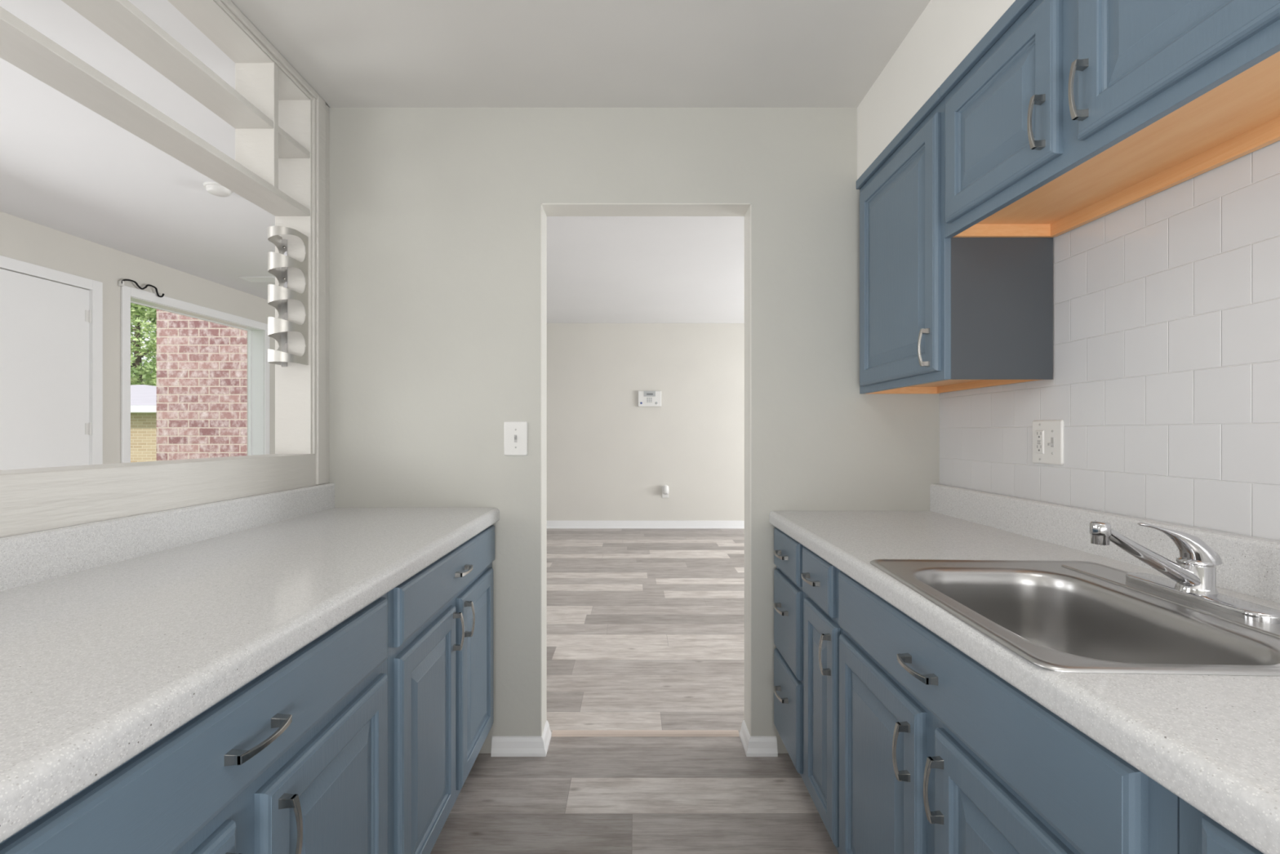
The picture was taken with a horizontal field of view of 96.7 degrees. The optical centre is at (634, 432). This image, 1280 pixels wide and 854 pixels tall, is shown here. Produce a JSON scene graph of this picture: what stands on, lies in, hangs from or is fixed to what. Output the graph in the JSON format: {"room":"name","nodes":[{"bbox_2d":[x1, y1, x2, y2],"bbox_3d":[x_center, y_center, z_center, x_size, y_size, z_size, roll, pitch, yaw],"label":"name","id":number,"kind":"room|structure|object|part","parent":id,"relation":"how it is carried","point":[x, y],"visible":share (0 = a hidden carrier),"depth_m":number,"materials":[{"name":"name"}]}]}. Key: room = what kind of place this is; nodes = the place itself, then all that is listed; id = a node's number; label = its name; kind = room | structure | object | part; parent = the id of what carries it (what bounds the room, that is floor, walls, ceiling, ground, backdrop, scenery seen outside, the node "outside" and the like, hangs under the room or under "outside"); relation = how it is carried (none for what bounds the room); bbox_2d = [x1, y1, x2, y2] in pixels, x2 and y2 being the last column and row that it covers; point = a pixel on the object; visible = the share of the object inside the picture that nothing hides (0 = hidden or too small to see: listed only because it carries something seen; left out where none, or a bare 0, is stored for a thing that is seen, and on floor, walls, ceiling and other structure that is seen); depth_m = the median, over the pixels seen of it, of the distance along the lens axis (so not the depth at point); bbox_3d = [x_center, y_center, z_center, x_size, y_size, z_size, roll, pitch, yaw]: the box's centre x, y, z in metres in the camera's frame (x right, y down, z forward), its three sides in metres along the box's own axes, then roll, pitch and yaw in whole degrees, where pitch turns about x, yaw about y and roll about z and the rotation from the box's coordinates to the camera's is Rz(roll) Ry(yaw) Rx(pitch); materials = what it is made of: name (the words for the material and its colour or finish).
{"room":"kitchen","nodes":[
{"label":"kitchen","id":0,"kind":"room"},
{"bbox_2d":[0,211,275,463],"bbox_3d":[-4.037,-0.086,2.822,0.170,2.557,8.671,0,0,3],"label":"wall","id":1,"kind":"structure","parent":0,"point":[20,239],"depth_m":4.22,"materials":[{"name":"paint"}]},
{"bbox_2d":[0,255,102,470],"bbox_3d":[-3.893,0.052,3.618,0.111,2.282,1.020,0,0,3],"label":"door","id":2,"kind":"structure","parent":1,"relation":"in","point":[51,332],"depth_m":3.79,"materials":[{"name":"white paint"}]},
{"bbox_2d":[118,279,164,297],"bbox_3d":[-3.835,-1.128,4.434,0.035,0.080,0.359,0,0,3],"label":"loose cable","id":3,"kind":"object","parent":1,"relation":"attached to","point":[121,283],"visible":1,"depth_m":4.39,"materials":[{"name":"black plastic"}]},
{"bbox_2d":[120,284,269,462],"bbox_3d":[-3.871,-0.239,5.066,0.190,1.745,1.621,0,0,3],"label":"window","id":4,"kind":"structure","parent":1,"relation":"in","point":[258,339],"depth_m":5.30,"materials":[{"name":"white paint"}]},
{"bbox_2d":[0,0,744,323],"bbox_3d":[0.009,-1.424,2.848,8.782,0.120,8.695,0,0,0],"label":"ceiling","id":5,"kind":"structure","parent":0,"point":[66,167],"depth_m":3.59,"materials":[{"name":"white paint"}]},
{"bbox_2d":[203,182,233,196],"bbox_3d":[-2.310,-1.345,3.160,0.136,0.039,0.136,0,0,0],"label":"smoke detector","id":6,"kind":"object","parent":5,"relation":"attached to","point":[215,188],"visible":0.9,"depth_m":3.13,"materials":[{"name":"white plastic"}]},
{"bbox_2d":[238,276,275,282],"bbox_3d":[-3.310,-1.360,5.055,0.300,0.008,0.170,0,0,0],"label":"ceiling vent","id":7,"kind":"object","parent":5,"relation":"in","point":[252,279],"visible":0.75,"depth_m":5.05,"materials":[{"name":"white metal"}]},
{"bbox_2d":[230,0,930,107],"bbox_3d":[0.060,-1.347,0.368,2.380,0.275,3.736,0,0,0],"label":"ceiling","id":8,"kind":"structure","parent":0,"point":[352,53],"depth_m":1.79,"materials":[{"name":"paint"}]},
{"bbox_2d":[327,104,939,753],"bbox_3d":[-0.009,-0.086,2.176,2.517,2.557,0.120,0,0,0],"label":"wall","id":9,"kind":"structure","parent":0,"point":[435,213],"depth_m":2.12,"materials":[{"name":"beige paint"}]},
{"bbox_2d":[0,482,334,591],"bbox_3d":[-1.123,0.233,0.458,0.019,0.092,3.315,0,0,0],"label":"backsplash","id":10,"kind":"structure","parent":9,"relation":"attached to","point":[29,557],"depth_m":1.28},
{"bbox_2d":[503,421,528,455],"bbox_3d":[-0.441,0.022,2.107,0.088,0.127,0.018,0,0,0],"label":"light switch","id":11,"kind":"object","parent":9,"relation":"attached to","point":[515,433],"visible":1,"depth_m":2.11,"materials":[{"name":"white plastic"}]},
{"bbox_2d":[490,720,551,756],"bbox_3d":[-0.427,1.161,2.165,0.202,0.064,0.142,0,0,0],"label":"baseboard","id":12,"kind":"structure","parent":9,"relation":"attached to","point":[501,746],"depth_m":2.10,"materials":[{"name":"white paint"}]},
{"bbox_2d":[541,203,751,736],"bbox_3d":[0.043,0.170,2.176,0.783,2.046,0.119,0,0,0],"label":"trim","id":13,"kind":"structure","parent":9,"relation":"attached to","point":[547,209],"depth_m":2.16,"materials":[{"name":"paint"}]},
{"bbox_2d":[739,720,777,756],"bbox_3d":[0.470,1.161,2.165,0.115,0.064,0.142,0,0,0],"label":"baseboard","id":14,"kind":"structure","parent":9,"relation":"attached to","point":[753,746],"depth_m":2.10,"materials":[{"name":"white paint"}]},
{"bbox_2d":[430,528,838,853],"bbox_3d":[-0.025,1.218,2.848,8.850,0.050,8.695,0,0,0],"label":"floor","id":15,"kind":"structure","parent":0,"point":[646,626],"depth_m":2.30,"materials":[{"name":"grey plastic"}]},
{"bbox_2d":[0,592,387,853],"bbox_3d":[-0.803,0.761,0.760,0.644,0.863,0.911,0,0,0],"label":"base cabinet","id":16,"kind":"object","parent":15,"relation":"on","point":[294,760],"visible":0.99,"depth_m":0.80,"materials":[{"name":"blue wood"}]},
{"bbox_3d":[-0.519,0.779,0.535,0.018,0.557,0.401,0,0,0],"label":"door","id":17,"kind":"part","parent":16,"relation":"part of","materials":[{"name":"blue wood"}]},
{"bbox_2d":[0,482,499,843],"bbox_3d":[-0.817,0.258,0.458,0.632,0.142,3.316,0,0,0],"label":"countertop","id":18,"kind":"structure","parent":16,"relation":"on","point":[117,633],"depth_m":0.92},
{"bbox_3d":[-0.495,0.408,0.760,0.029,0.014,0.106,0,0,0],"label":"handle","id":19,"kind":"part","parent":16,"relation":"part of","materials":[{"name":"silver metal"}]},
{"bbox_3d":[-0.495,0.578,0.822,0.029,0.106,0.014,0,0,0],"label":"handle","id":20,"kind":"part","parent":16,"relation":"part of","materials":[{"name":"silver metal"}]},
{"bbox_3d":[-0.519,0.779,0.988,0.018,0.557,0.395,0,0,0],"label":"door","id":21,"kind":"part","parent":16,"relation":"part of","materials":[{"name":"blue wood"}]},
{"bbox_2d":[387,524,494,853],"bbox_3d":[-0.803,0.761,1.666,0.644,0.863,0.896,0,0,0],"label":"base cabinet","id":22,"kind":"object","parent":15,"relation":"on","point":[440,618],"visible":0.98,"depth_m":1.48,"materials":[{"name":"blue wood"}]},
{"bbox_3d":[-0.519,0.777,1.442,0.018,0.562,0.385,0,0,0],"label":"door","id":23,"kind":"part","parent":22,"relation":"part of","materials":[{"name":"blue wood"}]},
{"bbox_3d":[-0.519,0.406,1.670,0.018,0.131,0.844,0,0,0],"label":"drawer","id":24,"kind":"part","parent":22,"relation":"part of","materials":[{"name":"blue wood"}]},
{"bbox_3d":[-0.495,0.561,1.606,0.029,0.106,0.014,0,0,0],"label":"handle","id":25,"kind":"part","parent":22,"relation":"part of","materials":[{"name":"silver metal"}]},
{"bbox_3d":[-0.495,0.406,1.670,0.029,0.014,0.106,0,0,0],"label":"handle","id":26,"kind":"part","parent":22,"relation":"part of","materials":[{"name":"silver metal"}]},
{"bbox_3d":[-0.495,0.561,1.713,0.029,0.106,0.014,0,0,0],"label":"handle","id":27,"kind":"part","parent":22,"relation":"part of","materials":[{"name":"silver metal"}]},
{"bbox_3d":[-0.519,0.774,1.876,0.018,0.568,0.384,0,0,0],"label":"door","id":28,"kind":"part","parent":22,"relation":"part of","materials":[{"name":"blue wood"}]},
{"bbox_2d":[551,729,739,736],"bbox_3d":[0.043,1.188,2.252,0.737,0.011,0.040,0,0,0],"label":"trim","id":29,"kind":"structure","parent":15,"relation":"on","point":[555,732],"depth_m":2.24,"materials":[{"name":"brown wood"}]},
{"bbox_2d":[773,527,804,781],"bbox_3d":[0.803,0.767,1.938,0.644,0.851,0.352,0,0,0],"label":"base cabinet","id":30,"kind":"object","parent":15,"relation":"on","point":[788,593],"visible":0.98,"depth_m":1.88,"materials":[{"name":"blue wood"}]},
{"bbox_3d":[0.495,0.891,1.937,0.029,0.014,0.106,0,0,0],"label":"handle","id":31,"kind":"part","parent":30,"relation":"part of","materials":[{"name":"silver metal"}]},
{"bbox_3d":[0.495,0.601,1.937,0.029,0.014,0.106,0,0,0],"label":"handle","id":32,"kind":"part","parent":30,"relation":"part of","materials":[{"name":"silver metal"}]},
{"bbox_3d":[0.495,0.416,1.937,0.029,0.014,0.106,0,0,0],"label":"handle","id":33,"kind":"part","parent":30,"relation":"part of","materials":[{"name":"silver metal"}]},
{"bbox_3d":[0.519,0.931,1.937,0.018,0.279,0.304,0,0,0],"label":"drawer","id":34,"kind":"part","parent":30,"relation":"part of","materials":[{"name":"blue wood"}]},
{"bbox_3d":[0.519,0.638,1.937,0.018,0.279,0.304,0,0,0],"label":"drawer","id":35,"kind":"part","parent":30,"relation":"part of","materials":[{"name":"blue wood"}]},
{"bbox_3d":[0.519,0.416,1.937,0.018,0.137,0.304,0,0,0],"label":"drawer","id":36,"kind":"part","parent":30,"relation":"part of","materials":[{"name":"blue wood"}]},
{"bbox_2d":[801,546,842,853],"bbox_3d":[0.803,0.767,1.601,0.644,0.851,0.317,0,0,0],"label":"base cabinet","id":37,"kind":"object","parent":15,"relation":"on","point":[822,630],"visible":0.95,"depth_m":1.55,"materials":[{"name":"blue wood"}]},
{"bbox_3d":[0.495,0.416,1.613,0.029,0.014,0.106,0,0,0],"label":"handle","id":38,"kind":"part","parent":37,"relation":"part of","materials":[{"name":"silver metal"}]},
{"bbox_3d":[0.519,0.416,1.613,0.018,0.137,0.250,0,0,0],"label":"drawer","id":39,"kind":"part","parent":37,"relation":"part of","materials":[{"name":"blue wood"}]},
{"bbox_3d":[0.495,0.578,1.482,0.029,0.106,0.014,0,0,0],"label":"handle","id":40,"kind":"part","parent":37,"relation":"part of","materials":[{"name":"silver metal"}]},
{"bbox_2d":[838,570,1179,853],"bbox_3d":[0.803,0.767,0.997,0.644,0.851,0.888,0,0,0],"label":"base cabinet","id":41,"kind":"object","parent":15,"relation":"on","point":[940,753],"visible":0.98,"depth_m":0.90,"materials":[{"name":"blue wood"}]},
{"bbox_3d":[0.519,0.783,1.226,0.018,0.556,0.401,0,0,0],"label":"door","id":42,"kind":"part","parent":41,"relation":"part of","materials":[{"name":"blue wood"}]},
{"bbox_3d":[0.495,0.593,1.058,0.029,0.106,0.014,0,0,0],"label":"handle","id":43,"kind":"part","parent":41,"relation":"part of","materials":[{"name":"silver metal"}]},
{"bbox_3d":[0.495,0.417,1.008,0.029,0.014,0.106,0,0,0],"label":"handle","id":44,"kind":"part","parent":41,"relation":"part of","materials":[{"name":"silver metal"}]},
{"bbox_3d":[0.495,0.593,0.944,0.029,0.106,0.014,0,0,0],"label":"handle","id":45,"kind":"part","parent":41,"relation":"part of","materials":[{"name":"silver metal"}]},
{"bbox_3d":[0.519,0.783,0.779,0.018,0.556,0.390,0,0,0],"label":"door","id":46,"kind":"part","parent":41,"relation":"part of","materials":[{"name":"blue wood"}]},
{"bbox_2d":[768,483,1279,853],"bbox_3d":[0.817,0.265,0.458,0.632,0.150,3.316,0,0,0],"label":"countertop","id":47,"kind":"structure","parent":41,"relation":"on","point":[1212,741],"depth_m":0.83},
{"bbox_2d":[870,559,1279,675],"bbox_3d":[0.761,0.376,0.980,0.519,0.183,0.618,0,0,0],"label":"sink","id":48,"kind":"object","parent":47,"relation":"in","point":[1074,616],"visible":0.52,"depth_m":1.03,"materials":[{"name":"silver metal"}]},
{"bbox_2d":[1089,520,1279,623],"bbox_3d":[0.884,0.217,0.977,0.228,0.135,0.260,0,0,0],"label":"faucet","id":49,"kind":"object","parent":48,"relation":"on","point":[1193,575],"visible":1,"depth_m":0.95,"materials":[{"name":"silver metal"}]},
{"bbox_3d":[0.872,0.210,0.968,0.178,0.111,0.038,0,0,-4],"label":"spout","id":50,"kind":"part","parent":49,"relation":"part of","materials":[{"name":"silver metal"}]},
{"bbox_3d":[0.933,0.190,0.976,0.130,0.071,0.051,0,0,0],"label":"lever","id":51,"kind":"part","parent":49,"relation":"part of","materials":[{"name":"silver metal"}]},
{"bbox_3d":[0.964,0.278,0.977,0.054,0.015,0.260,0,0,2],"label":"deck plate","id":52,"kind":"part","parent":49,"relation":"part of","materials":[{"name":"silver metal"}]},
{"bbox_2d":[929,483,1279,603],"bbox_3d":[1.117,0.240,0.458,0.033,0.101,3.315,0,0,0],"label":"backsplash","id":53,"kind":"structure","parent":47,"relation":"on","point":[1251,565],"depth_m":1.32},
{"bbox_2d":[1179,797,1263,853],"bbox_3d":[0.803,0.767,0.326,0.644,0.851,0.451,0,0,0],"label":"base cabinet","id":54,"kind":"object","parent":15,"relation":"on","point":[1199,833],"visible":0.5,"depth_m":0.51,"materials":[{"name":"blue wood"}]},
{"bbox_3d":[0.519,0.417,0.324,0.018,0.139,0.388,0,0,0],"label":"drawer","id":55,"kind":"part","parent":54,"relation":"part of","materials":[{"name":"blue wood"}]},
{"bbox_2d":[546,323,744,520],"bbox_3d":[0.250,-0.086,7.145,8.300,2.557,0.100,0,0,0],"label":"wall","id":56,"kind":"structure","parent":0,"point":[610,457],"depth_m":7.09,"materials":[{"name":"paint"}]},
{"bbox_2d":[546,520,744,528],"bbox_3d":[0.305,1.145,7.084,7.990,0.095,0.022,0,0,0],"label":"baseboard","id":57,"kind":"structure","parent":56,"relation":"attached to","point":[550,524],"depth_m":7.08,"materials":[{"name":"white paint"}]},
{"bbox_2d":[638,391,661,406],"bbox_3d":[0.191,-0.421,7.074,0.288,0.195,0.042,0,0,0],"label":"alarm keypad","id":58,"kind":"object","parent":56,"relation":"attached to","point":[646,398],"visible":1,"depth_m":7.06,"materials":[{"name":"white plastic"}]},
{"bbox_2d":[662,484,669,497],"bbox_3d":[0.386,0.731,7.045,0.086,0.168,0.100,0,0,0],"label":"night light","id":59,"kind":"object","parent":56,"relation":"attached to","point":[665,490],"visible":1,"depth_m":7.03,"materials":[{"name":"white plastic"}]},
{"bbox_2d":[857,0,1015,179],"bbox_3d":[0.983,-1.073,0.308,0.307,0.273,3.616,0,0,0],"label":"wall","id":60,"kind":"structure","parent":0,"point":[946,32],"depth_m":1.65,"materials":[{"name":"paint"}]},
{"bbox_3d":[1.196,-0.008,0.308,0.109,2.402,3.616,0,0,0],"label":"wall","id":61,"kind":"structure","parent":0,"visible":0},
{"bbox_2d":[856,87,1053,393],"bbox_3d":[0.961,-0.539,1.826,0.340,0.791,0.578,0,0,0],"label":"upper cabinet","id":62,"kind":"object","parent":61,"relation":"attached to","point":[938,314],"visible":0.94,"depth_m":1.57,"materials":[{"name":"blue wood"}]},
{"bbox_3d":[0.831,-0.919,1.826,0.015,0.032,0.578,0,0,0],"label":"moulding","id":63,"kind":"part","parent":62,"relation":"part of","materials":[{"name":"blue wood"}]},
{"bbox_3d":[0.829,-0.522,1.817,0.018,0.706,0.526,0,0,0],"label":"door","id":64,"kind":"part","parent":62,"relation":"part of","materials":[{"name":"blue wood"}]},
{"bbox_3d":[0.805,-0.237,1.585,0.029,0.106,0.014,0,0,0],"label":"handle","id":65,"kind":"part","parent":62,"relation":"part of","materials":[{"name":"silver metal"}]},
{"bbox_3d":[0.994,-0.533,1.540,0.275,0.778,0.006,0,0,0],"label":"panel","id":66,"kind":"part","parent":62,"relation":"part of","materials":[{"name":"grey paint"}]},
{"bbox_2d":[939,140,1279,540],"bbox_3d":[1.138,-0.332,0.308,0.006,1.050,3.616,0,0,0],"label":"wall tiles","id":67,"kind":"structure","parent":61,"relation":"attached to","point":[1164,387],"depth_m":1.23,"materials":[{"name":"white tile"}]},
{"bbox_2d":[1032,419,1063,465],"bbox_3d":[1.127,0.026,1.560,0.017,0.121,0.114,0,0,0],"label":"outlet","id":68,"kind":"object","parent":67,"relation":"attached to","point":[1048,434],"visible":1,"depth_m":1.55,"materials":[{"name":"white plastic"}]},
{"bbox_2d":[1035,430,1044,453],"bbox_3d":[1.131,0.026,1.583,0.008,0.068,0.034,0,0,0],"label":"receptacle","id":69,"kind":"object","parent":68,"relation":"attached to","point":[1039,433],"depth_m":1.58,"materials":[{"name":"white plastic"}]},
{"bbox_2d":[939,0,1279,238],"bbox_3d":[0.961,-0.719,1.079,0.340,0.433,0.914,0,0,0],"label":"upper cabinet","id":70,"kind":"object","parent":61,"relation":"attached to","point":[1064,116],"visible":1,"depth_m":1.10,"materials":[{"name":"blue wood"}]},
{"bbox_3d":[0.831,-0.918,1.079,0.015,0.034,0.914,0,0,0],"label":"moulding","id":71,"kind":"part","parent":70,"relation":"part of","materials":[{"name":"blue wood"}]},
{"bbox_3d":[0.829,-0.710,1.310,0.018,0.329,0.396,0,0,0],"label":"door","id":72,"kind":"part","parent":70,"relation":"part of","materials":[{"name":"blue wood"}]},
{"bbox_3d":[0.805,-0.623,1.142,0.029,0.106,0.014,0,0,0],"label":"handle","id":73,"kind":"part","parent":70,"relation":"part of","materials":[{"name":"silver metal"}]},
{"bbox_3d":[0.805,-0.623,1.034,0.029,0.106,0.014,0,0,0],"label":"handle","id":74,"kind":"part","parent":70,"relation":"part of","materials":[{"name":"silver metal"}]},
{"bbox_3d":[0.993,-0.531,1.085,0.274,0.056,0.902,0,0,0],"label":"hanging rail","id":75,"kind":"part","parent":70,"relation":"part of","materials":[{"name":"orange wood"}]},
{"bbox_3d":[0.829,-0.704,0.863,0.018,0.337,0.395,0,0,0],"label":"door","id":76,"kind":"part","parent":70,"relation":"part of","materials":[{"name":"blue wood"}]},
{"label":"outside","id":77,"kind":"structure","parent":0,"visible":0},
{"bbox_3d":[-62.050,1.743,57.000,115.900,0.100,126.000,0,0,0],"label":"ground","id":78,"kind":"structure","parent":77,"visible":0},
{"bbox_2d":[130,384,156,462],"bbox_3d":[-25.365,-0.387,29.450,26.070,4.159,27.100,0,0,0],"label":"building","id":79,"kind":"structure","parent":78,"relation":"on","point":[143,397],"depth_m":16.40,"materials":[{"name":"yellow brick"}]},
{"bbox_2d":[130,302,156,386],"bbox_3d":[-41.808,-6.367,46.879,10.271,16.137,10.234,0,0,0],"label":"tree","id":80,"kind":"object","parent":78,"relation":"on","point":[141,373],"visible":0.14,"depth_m":46.10,"materials":[{"name":"green plant"}]},
{"bbox_2d":[142,320,156,381],"bbox_3d":[-49.398,-6.277,63.052,10.722,15.956,10.032,0,0,33],"label":"tree","id":81,"kind":"object","parent":78,"relation":"on","point":[148,320],"visible":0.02,"depth_m":59.17,"materials":[{"name":"green plant"}]},
{"bbox_2d":[156,309,247,461],"bbox_3d":[-4.490,-0.157,7.225,1.020,3.700,2.550,0,0,0],"label":"wall","id":82,"kind":"structure","parent":78,"relation":"on","point":[202,366],"depth_m":5.95,"materials":[{"name":"red brick"}]},
{"bbox_3d":[-1.202,0.648,0.308,0.118,1.090,3.616,0,0,0],"label":"wall","id":83,"kind":"structure","parent":0,"visible":0},
{"bbox_2d":[0,0,328,537],"bbox_3d":[-1.197,-0.550,0.698,0.140,1.626,2.835,0,0,0],"label":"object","id":84,"kind":"object","parent":83,"relation":"on","point":[280,166],"visible":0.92,"depth_m":1.62,"materials":[{"name":"beige paint"}]},
{"bbox_3d":[-1.203,0.088,0.713,0.128,0.026,2.625,0,0,0],"label":"sill","id":85,"kind":"part","parent":84,"relation":"part of","materials":[{"name":"beige paint"}]},
{"bbox_2d":[0,6,310,216],"bbox_3d":[-1.205,-0.752,0.708,0.124,0.067,2.615,0,0,0],"label":"shelf","id":86,"kind":"object","parent":84,"relation":"attached to","point":[22,46],"depth_m":1.33,"materials":[{"name":"beige paint"}]},
{"bbox_2d":[61,0,310,158],"bbox_3d":[-1.205,-0.956,0.708,0.124,0.066,2.615,0,0,0],"label":"shelf","id":87,"kind":"object","parent":84,"relation":"attached to","point":[122,21],"depth_m":1.51,"materials":[{"name":"beige paint"}]},
{"bbox_3d":[-1.135,-1.191,0.714,0.016,0.034,2.627,0,0,0],"label":"head casing","id":88,"kind":"part","parent":84,"relation":"part of","materials":[{"name":"beige paint"}]},
{"bbox_2d":[267,226,308,366],"bbox_3d":[-1.196,-0.461,1.950,0.095,0.457,0.109,0,0,0],"label":"wine rack","id":89,"kind":"object","parent":84,"relation":"attached to","point":[278,263],"visible":1,"depth_m":1.94,"materials":[{"name":"grey metal"}]},
{"bbox_3d":[-1.232,-0.457,2.003,0.021,0.449,0.003,0,0,0],"label":"mounting plate","id":90,"kind":"part","parent":89,"relation":"part of","materials":[{"name":"silver metal"}]},
{"bbox_3d":[-1.204,-0.630,2.060,0.126,1.466,0.110,0,0,0],"label":"post","id":91,"kind":"part","parent":84,"relation":"part of","materials":[{"name":"beige paint"}]},
{"bbox_3d":[-1.135,-0.511,2.046,0.016,1.394,0.066,0,0,0],"label":"casing","id":92,"kind":"part","parent":84,"relation":"part of","materials":[{"name":"beige paint"}]}
]}

